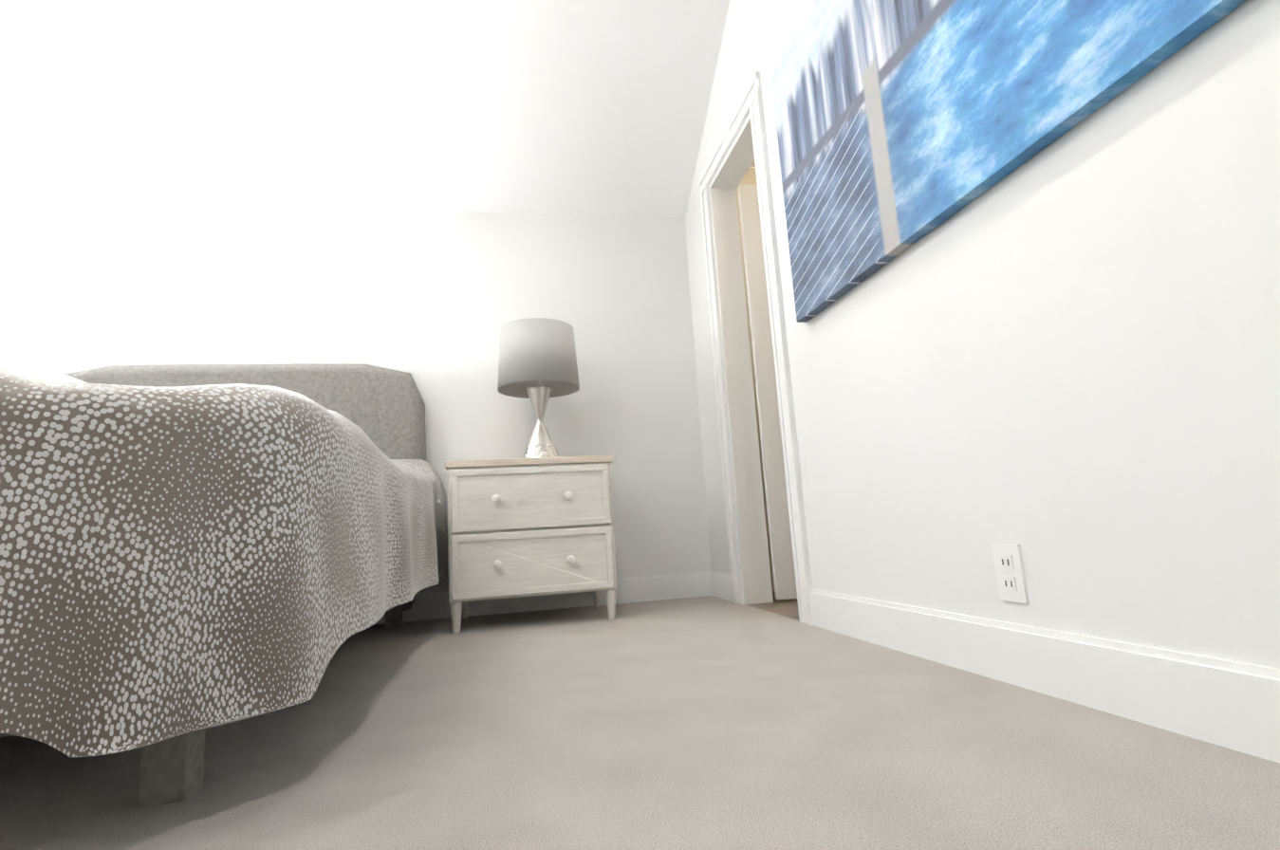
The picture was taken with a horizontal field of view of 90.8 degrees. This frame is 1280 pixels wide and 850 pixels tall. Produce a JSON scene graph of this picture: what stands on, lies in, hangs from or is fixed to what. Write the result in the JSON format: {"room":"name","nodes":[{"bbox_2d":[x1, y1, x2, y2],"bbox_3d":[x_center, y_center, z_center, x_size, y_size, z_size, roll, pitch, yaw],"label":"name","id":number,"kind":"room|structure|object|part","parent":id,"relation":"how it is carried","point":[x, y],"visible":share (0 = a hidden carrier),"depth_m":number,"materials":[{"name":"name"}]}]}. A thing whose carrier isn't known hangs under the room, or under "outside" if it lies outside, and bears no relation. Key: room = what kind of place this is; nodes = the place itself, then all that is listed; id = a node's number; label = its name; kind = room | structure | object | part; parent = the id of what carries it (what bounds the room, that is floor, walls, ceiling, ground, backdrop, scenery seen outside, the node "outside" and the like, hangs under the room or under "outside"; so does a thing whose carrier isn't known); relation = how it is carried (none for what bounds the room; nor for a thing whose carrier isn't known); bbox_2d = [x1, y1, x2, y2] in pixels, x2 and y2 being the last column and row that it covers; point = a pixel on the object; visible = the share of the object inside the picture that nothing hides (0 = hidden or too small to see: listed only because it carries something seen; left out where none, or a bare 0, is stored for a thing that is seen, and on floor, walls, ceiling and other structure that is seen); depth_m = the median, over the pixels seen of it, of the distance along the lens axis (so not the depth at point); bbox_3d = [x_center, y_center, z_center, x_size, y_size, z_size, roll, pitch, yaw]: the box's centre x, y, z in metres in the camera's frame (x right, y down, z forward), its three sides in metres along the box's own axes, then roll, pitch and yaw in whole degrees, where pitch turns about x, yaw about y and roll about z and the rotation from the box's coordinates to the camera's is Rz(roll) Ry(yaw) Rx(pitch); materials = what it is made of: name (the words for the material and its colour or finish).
{"room":"bedroom","nodes":[
{"label":"bedroom","id":0,"kind":"room"},
{"bbox_2d":[0,192,711,593],"bbox_3d":[-1.531,-0.104,3.114,3.990,2.120,0.120,-2,-10,-12],"label":"wall","id":1,"kind":"structure","parent":0,"point":[433,301],"depth_m":3.20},
{"bbox_2d":[0,0,729,220],"bbox_3d":[-1.509,-1.547,2.826,3.990,0.855,1.180,-2,-10,-12],"label":"ceiling","id":2,"kind":"structure","parent":0,"point":[596,108],"depth_m":2.88,"materials":[{"name":"white paint"}]},
{"bbox_2d":[374,571,708,624],"bbox_3d":[-1.444,0.868,2.890,3.720,0.122,0.014,-2,-10,-12],"label":"baseboard","id":3,"kind":"structure","parent":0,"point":[434,605],"depth_m":3.11,"materials":[{"name":"white wood"}]},
{"bbox_2d":[0,595,1279,849],"bbox_3d":[-0.131,0.593,1.026,5.610,0.100,4.220,-2,-10,-12],"label":"floor carpet","id":4,"kind":"object","parent":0,"point":[702,723],"visible":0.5,"depth_m":0.99,"materials":[{"name":"beige carpet"}]},
{"bbox_2d":[0,360,447,807],"bbox_3d":[-1.607,0.130,1.769,1.881,1.230,2.328,-2,-10,-12],"label":"bed","id":5,"kind":"object","parent":4,"relation":"on","point":[190,554],"visible":1,"depth_m":0.90,"materials":[{"name":"fabric"}]},
{"bbox_2d":[445,454,616,633],"bbox_3d":[-0.481,0.513,2.809,0.690,0.680,0.567,-2,-10,-12],"label":"nightstand","id":6,"kind":"object","parent":4,"relation":"on","point":[527,527],"visible":1,"depth_m":2.57,"materials":[{"name":"paint"}]},
{"bbox_2d":[497,317,579,458],"bbox_3d":[-0.472,-0.159,2.950,0.380,0.688,0.380,-2,-10,-12],"label":"lamp","id":7,"kind":"object","parent":6,"relation":"on","point":[537,364],"visible":0.92,"depth_m":2.84,"materials":[{"name":"silver metal"}]},
{"bbox_2d":[808,588,1279,763],"bbox_3d":[0.782,0.459,1.229,0.014,0.122,1.948,-2,-10,-12],"label":"baseboard","id":8,"kind":"structure","parent":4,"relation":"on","point":[1230,704],"depth_m":1.11,"materials":[{"name":"white wood"}]},
{"bbox_2d":[708,571,732,601],"bbox_3d":[0.407,0.788,3.086,0.014,0.122,0.326,-2,-10,-12],"label":"baseboard","id":9,"kind":"structure","parent":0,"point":[719,584],"depth_m":3.10,"materials":[{"name":"white wood"}]},
{"bbox_2d":[735,166,774,590],"bbox_3d":[1.040,-0.330,3.675,1.279,2.440,0.120,-2,-10,-12],"label":"wall","id":10,"kind":"structure","parent":0,"point":[750,176],"depth_m":3.54,"materials":[{"name":"beige paint"}]},
{"bbox_2d":[745,590,798,620],"bbox_3d":[1.263,0.741,2.431,1.400,0.100,2.000,-2,-10,-12],"label":"floor","id":11,"kind":"structure","parent":0,"point":[788,608],"depth_m":2.68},
{"bbox_2d":[685,0,1279,668],"bbox_3d":[0.703,-0.810,1.687,0.158,2.780,3.990,-2,-10,-12],"label":"wall","id":12,"kind":"structure","parent":0,"point":[1059,361],"depth_m":1.23,"materials":[{"name":"white paint"}]},
{"bbox_2d":[698,71,812,625],"bbox_3d":[0.517,-0.293,2.724,0.152,2.120,0.786,-2,-10,-12],"label":"door frame","id":13,"kind":"structure","parent":12,"relation":"attached to","point":[751,580],"depth_m":2.91,"materials":[{"name":"white wood"}]},
{"bbox_2d":[737,184,797,599],"bbox_3d":[0.834,-0.222,3.002,0.561,2.013,0.184,-2,-10,-12],"label":"bathroom door","id":14,"kind":"structure","parent":13,"relation":"attached to","point":[777,510],"depth_m":2.97,"materials":[{"name":"white wood"}]},
{"bbox_3d":[0.682,-0.950,1.471,0.038,0.937,1.593,-2,-10,-12],"label":"painting","id":15,"kind":"part","parent":12,"relation":"part of"},
{"bbox_2d":[991,543,1029,603],"bbox_3d":[0.764,0.306,1.307,0.010,0.116,0.072,-2,-10,-12],"label":"electrical outlet","id":16,"kind":"object","parent":12,"relation":"attached to","point":[1010,572],"visible":1,"depth_m":1.30,"materials":[{"name":"white plastic"}]}
]}

